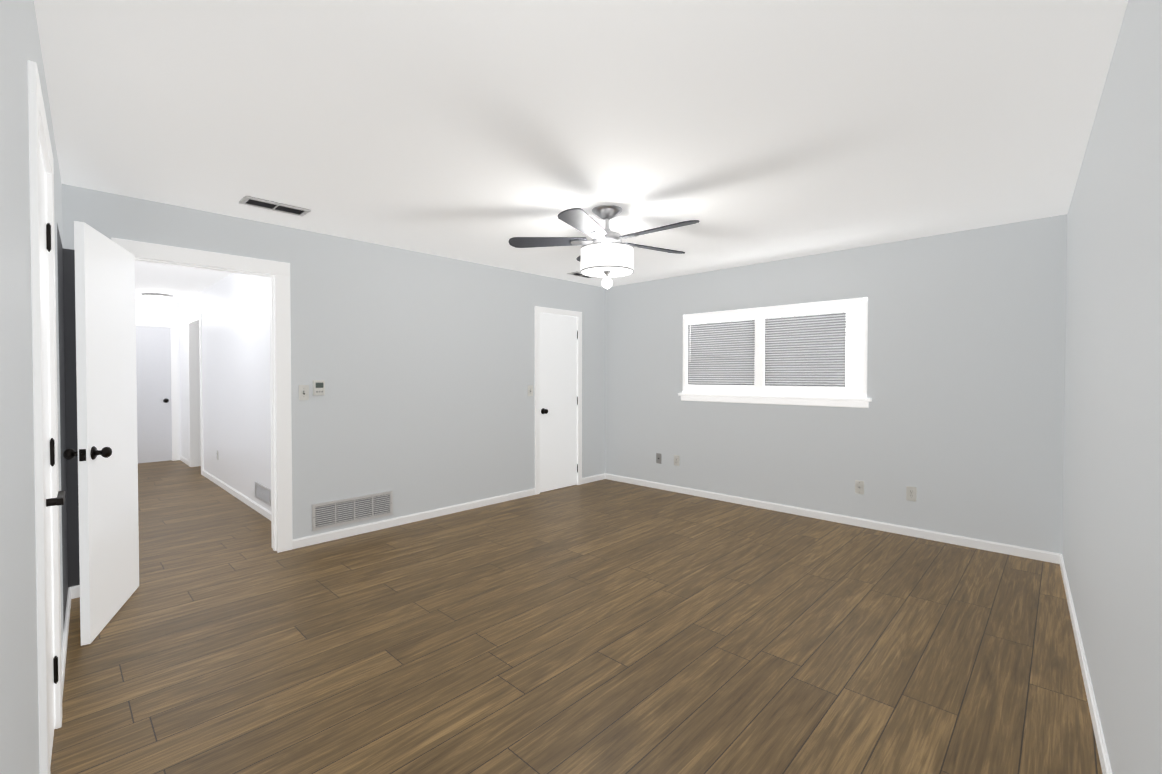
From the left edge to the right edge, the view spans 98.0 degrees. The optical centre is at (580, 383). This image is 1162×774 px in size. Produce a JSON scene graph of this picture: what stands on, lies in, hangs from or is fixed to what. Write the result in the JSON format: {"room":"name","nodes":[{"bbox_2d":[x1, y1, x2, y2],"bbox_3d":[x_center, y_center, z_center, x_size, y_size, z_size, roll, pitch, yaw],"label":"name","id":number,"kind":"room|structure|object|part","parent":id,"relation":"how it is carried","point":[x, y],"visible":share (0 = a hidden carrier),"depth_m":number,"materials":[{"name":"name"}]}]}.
{"room":"empty bedroom","nodes":[
{"label":"empty bedroom","id":0,"kind":"room"},
{"bbox_2d":[0,0,67,773],"bbox_3d":[-1.407,0.080,1.210,4.874,2.400,0.298,1,1,44],"label":"wall","id":1,"kind":"structure","parent":0,"point":[20,45],"depth_m":1.06,"materials":[{"name":"grey paint"}]},
{"bbox_2d":[27,60,61,773],"bbox_3d":[-1.737,0.220,1.566,0.810,2.110,0.163,1,1,44],"label":"door frame","id":2,"kind":"structure","parent":1,"relation":"attached to","point":[39,139],"depth_m":1.33,"materials":[{"name":"white paint"}]},
{"bbox_2d":[40,152,64,765],"bbox_3d":[-1.715,0.256,1.589,0.136,2.020,0.670,-1,1,-44],"label":"door","id":3,"kind":"structure","parent":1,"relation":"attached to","point":[49,443],"depth_m":1.74,"materials":[{"name":"white paint"}]},
{"bbox_2d":[61,587,70,698],"bbox_3d":[-1.440,1.243,1.357,4.400,0.071,0.172,1,1,44],"label":"baseboard","id":4,"kind":"structure","parent":1,"relation":"attached to","point":[65,637],"depth_m":2.40,"materials":[{"name":"white paint"}]},
{"bbox_2d":[135,300,180,459],"bbox_3d":[-6.568,-0.018,7.420,0.120,2.400,1.290,1,1,44],"label":"wall","id":5,"kind":"structure","parent":0,"point":[154,311],"depth_m":7.61,"materials":[{"name":"white paint"}]},
{"bbox_2d":[136,326,171,462],"bbox_3d":[-6.507,0.164,7.428,0.177,2.020,0.769,1,1,44],"label":"door","id":6,"kind":"structure","parent":5,"relation":"in","point":[154,397],"depth_m":7.54,"materials":[{"name":"white paint"}]},
{"bbox_2d":[136,320,178,460],"bbox_3d":[-6.531,0.127,7.449,0.136,2.110,0.910,1,1,44],"label":"door frame","id":7,"kind":"structure","parent":5,"relation":"attached to","point":[174,392],"depth_m":7.70,"materials":[{"name":"white paint"}]},
{"bbox_2d":[179,273,270,511],"bbox_3d":[-4.167,0.006,5.930,5.650,2.400,0.120,1,1,44],"label":"wall","id":8,"kind":"structure","parent":0,"point":[233,308],"depth_m":5.42,"materials":[{"name":"white paint"}]},
{"bbox_2d":[187,313,203,474],"bbox_3d":[-5.223,0.135,6.933,0.910,2.110,0.136,1,1,44],"label":"door frame","id":9,"kind":"structure","parent":8,"relation":"attached to","point":[195,384],"depth_m":7.18,"materials":[{"name":"white paint"}]},
{"bbox_2d":[180,455,270,520],"bbox_3d":[-4.169,1.172,5.859,5.530,0.071,0.012,1,1,44],"label":"baseboard","id":10,"kind":"structure","parent":8,"relation":"attached to","point":[260,509],"depth_m":5.34,"materials":[{"name":"white paint"}]},
{"bbox_2d":[255,482,270,505],"bbox_3d":[-2.967,1.025,4.705,0.500,0.150,0.012,1,1,44],"label":"air vent","id":11,"kind":"object","parent":8,"relation":"in","point":[262,493],"visible":0.94,"depth_m":4.69,"materials":[{"name":"white metal"}]},
{"bbox_2d":[62,184,604,586],"bbox_3d":[-1.471,0.027,4.573,0.120,2.400,5.250,1,1,44],"label":"wall","id":12,"kind":"structure","parent":0,"point":[421,365],"depth_m":4.33,"materials":[{"name":"grey paint"}]},
{"bbox_2d":[111,238,292,552],"bbox_3d":[-2.543,0.180,3.456,0.152,2.130,0.970,1,1,44],"label":"door frame","id":13,"kind":"structure","parent":12,"relation":"attached to","point":[277,273],"depth_m":3.71,"materials":[{"name":"white paint"}]},
{"bbox_2d":[63,221,138,645],"bbox_3d":[-2.552,0.238,2.741,0.177,2.020,0.775,0,1,-28],"label":"entry door","id":14,"kind":"structure","parent":13,"relation":"attached to","point":[106,452],"depth_m":2.62,"materials":[{"name":"white paint"}]},
{"bbox_2d":[299,385,308,399],"bbox_3d":[-2.095,0.069,3.822,0.019,0.115,0.070,1,1,44],"label":"light switch","id":15,"kind":"object","parent":12,"relation":"attached to","point":[303,392],"visible":1,"depth_m":3.82,"materials":[{"name":"white plastic"}]},
{"bbox_2d":[313,380,324,394],"bbox_3d":[-2.020,0.033,3.894,0.026,0.116,0.084,1,1,44],"label":"thermostat","id":16,"kind":"object","parent":12,"relation":"attached to","point":[318,387],"visible":1,"depth_m":3.89,"materials":[{"name":"white plastic"}]},
{"bbox_2d":[70,473,604,598],"bbox_3d":[-1.330,1.191,4.643,0.012,0.071,4.740,1,1,44],"label":"baseboard","id":17,"kind":"structure","parent":12,"relation":"attached to","point":[333,535],"depth_m":4.41,"materials":[{"name":"white paint"}]},
{"bbox_2d":[312,491,392,530],"bbox_3d":[-1.841,1.027,4.106,0.014,0.205,0.640,1,1,44],"label":"air vent","id":18,"kind":"object","parent":12,"relation":"in","point":[329,514],"visible":1,"depth_m":4.09,"materials":[{"name":"white metal"}]},
{"bbox_2d":[528,385,532,395],"bbox_3d":[-0.542,0.079,5.443,0.019,0.115,0.070,1,1,44],"label":"light switch","id":19,"kind":"object","parent":12,"relation":"attached to","point":[530,390],"visible":1,"depth_m":5.45,"materials":[{"name":"white plastic"}]},
{"bbox_2d":[535,306,581,494],"bbox_3d":[-0.291,0.182,5.796,0.136,2.052,0.729,1,1,44],"label":"trim","id":20,"kind":"structure","parent":12,"relation":"attached to","point":[539,310],"depth_m":5.63,"materials":[{"name":"white paint"}]},
{"bbox_2d":[540,313,577,491],"bbox_3d":[-0.269,0.210,5.773,0.177,1.980,0.624,1,1,44],"label":"closet door","id":21,"kind":"structure","parent":12,"relation":"in","point":[558,401],"depth_m":5.76,"materials":[{"name":"white paint"}]},
{"bbox_2d":[50,460,1101,773],"bbox_3d":[-2.161,1.272,4.942,11.600,0.100,6.200,1,1,44],"label":"floor","id":22,"kind":"structure","parent":0,"point":[606,626],"depth_m":2.40,"materials":[{"name":"brown wood"}]},
{"bbox_2d":[34,0,1127,303],"bbox_3d":[-2.161,-1.228,4.903,11.600,0.100,6.200,1,1,44],"label":"ceiling","id":23,"kind":"structure","parent":0,"point":[746,132],"depth_m":2.15,"materials":[{"name":"white paint"}]},
{"bbox_2d":[141,293,173,302],"bbox_3d":[-5.754,-1.155,6.864,0.340,0.109,0.340,1,1,44],"label":"lamp","id":24,"kind":"object","parent":23,"relation":"attached to","point":[158,297],"visible":1,"depth_m":6.77,"materials":[{"name":"white glass"}]},
{"bbox_2d":[239,196,310,216],"bbox_3d":[-1.981,-1.147,3.278,0.170,0.012,0.370,1,1,44],"label":"ceiling vent","id":25,"kind":"object","parent":23,"relation":"in","point":[272,205],"visible":0.96,"depth_m":3.26,"materials":[{"name":"white metal"}]},
{"bbox_2d":[567,271,592,277],"bbox_3d":[0.019,-1.181,5.502,0.150,0.012,0.330,1,1,44],"label":"ceiling vent","id":26,"kind":"object","parent":23,"relation":"in","point":[577,273],"visible":0.71,"depth_m":5.47,"materials":[{"name":"white metal"}]},
{"bbox_2d":[509,205,699,288],"bbox_3d":[0.214,-0.891,3.338,1.235,0.524,1.272,1,1,44],"label":"ceiling fan","id":27,"kind":"object","parent":23,"relation":"hanging from","point":[607,254],"visible":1,"depth_m":3.26,"materials":[{"name":"silver metal"}]},
{"bbox_3d":[0.174,-0.819,3.364,0.352,0.150,0.352,1,1,44],"label":"lamp shade","id":28,"kind":"part","parent":27,"relation":"part of","materials":[{"name":"fabric"}]},
{"bbox_2d":[605,214,1066,553],"bbox_3d":[1.922,0.022,4.888,4.585,2.400,0.140,1,1,44],"label":"wall","id":29,"kind":"structure","parent":0,"point":[958,423],"depth_m":4.13,"materials":[{"name":"grey paint"}]},
{"bbox_2d":[656,453,660,463],"bbox_3d":[0.891,0.858,5.787,0.070,0.115,0.007,1,1,44],"label":"electrical outlet","id":30,"kind":"object","parent":29,"relation":"attached to","point":[658,457],"visible":1,"depth_m":5.79,"materials":[{"name":"grey plastic"}]},
{"bbox_2d":[674,455,679,465],"bbox_3d":[1.064,0.856,5.621,0.070,0.115,0.008,1,1,44],"label":"electrical outlet","id":31,"kind":"object","parent":29,"relation":"attached to","point":[676,459],"visible":1,"depth_m":5.62,"materials":[{"name":"white plastic"}]},
{"bbox_2d":[678,297,871,407],"bbox_3d":[1.804,-0.274,4.952,1.890,0.940,0.145,1,1,44],"label":"window","id":32,"kind":"structure","parent":29,"relation":"in","point":[759,393],"depth_m":4.73,"materials":[{"name":"white wood"}]},
{"bbox_2d":[687,307,846,387],"bbox_3d":[1.746,-0.322,4.987,1.604,0.709,0.038,1,1,44],"label":"window blinds","id":33,"kind":"object","parent":32,"relation":"attached to","point":[805,351],"visible":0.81,"depth_m":4.87,"materials":[{"name":"white plastic"}]},
{"bbox_3d":[1.842,-0.312,4.990,1.800,0.845,0.008,1,1,44],"label":"glowing window glass","id":34,"kind":"part","parent":32,"relation":"part of","materials":[{"name":"white glass"}]},
{"bbox_2d":[605,473,1060,563],"bbox_3d":[1.805,1.187,4.914,4.165,0.071,0.012,1,1,44],"label":"baseboard","id":35,"kind":"structure","parent":29,"relation":"attached to","point":[1035,554],"depth_m":4.31,"materials":[{"name":"white paint"}]},
{"bbox_2d":[855,480,863,494],"bbox_3d":[2.393,0.893,4.341,0.070,0.115,0.018,1,1,44],"label":"electrical outlet","id":36,"kind":"object","parent":29,"relation":"attached to","point":[859,487],"visible":1,"depth_m":4.34,"materials":[{"name":"white plastic"}]},
{"bbox_2d":[906,486,916,500],"bbox_3d":[2.671,0.891,4.082,0.070,0.115,0.008,1,1,44],"label":"electrical outlet","id":37,"kind":"object","parent":29,"relation":"attached to","point":[911,493],"visible":1,"depth_m":4.08,"materials":[{"name":"white plastic"}]},
{"bbox_2d":[1062,0,1161,773],"bbox_3d":[1.518,0.079,1.310,0.384,2.400,5.599,1,1,44],"label":"wall","id":38,"kind":"structure","parent":0,"point":[1112,517],"depth_m":1.51,"materials":[{"name":"grey paint"}]},
{"bbox_2d":[1060,554,1111,773],"bbox_3d":[1.534,1.241,1.446,0.266,0.071,5.394,1,1,44],"label":"baseboard","id":39,"kind":"structure","parent":38,"relation":"attached to","point":[1101,745],"depth_m":2.03,"materials":[{"name":"white paint"}]}
]}

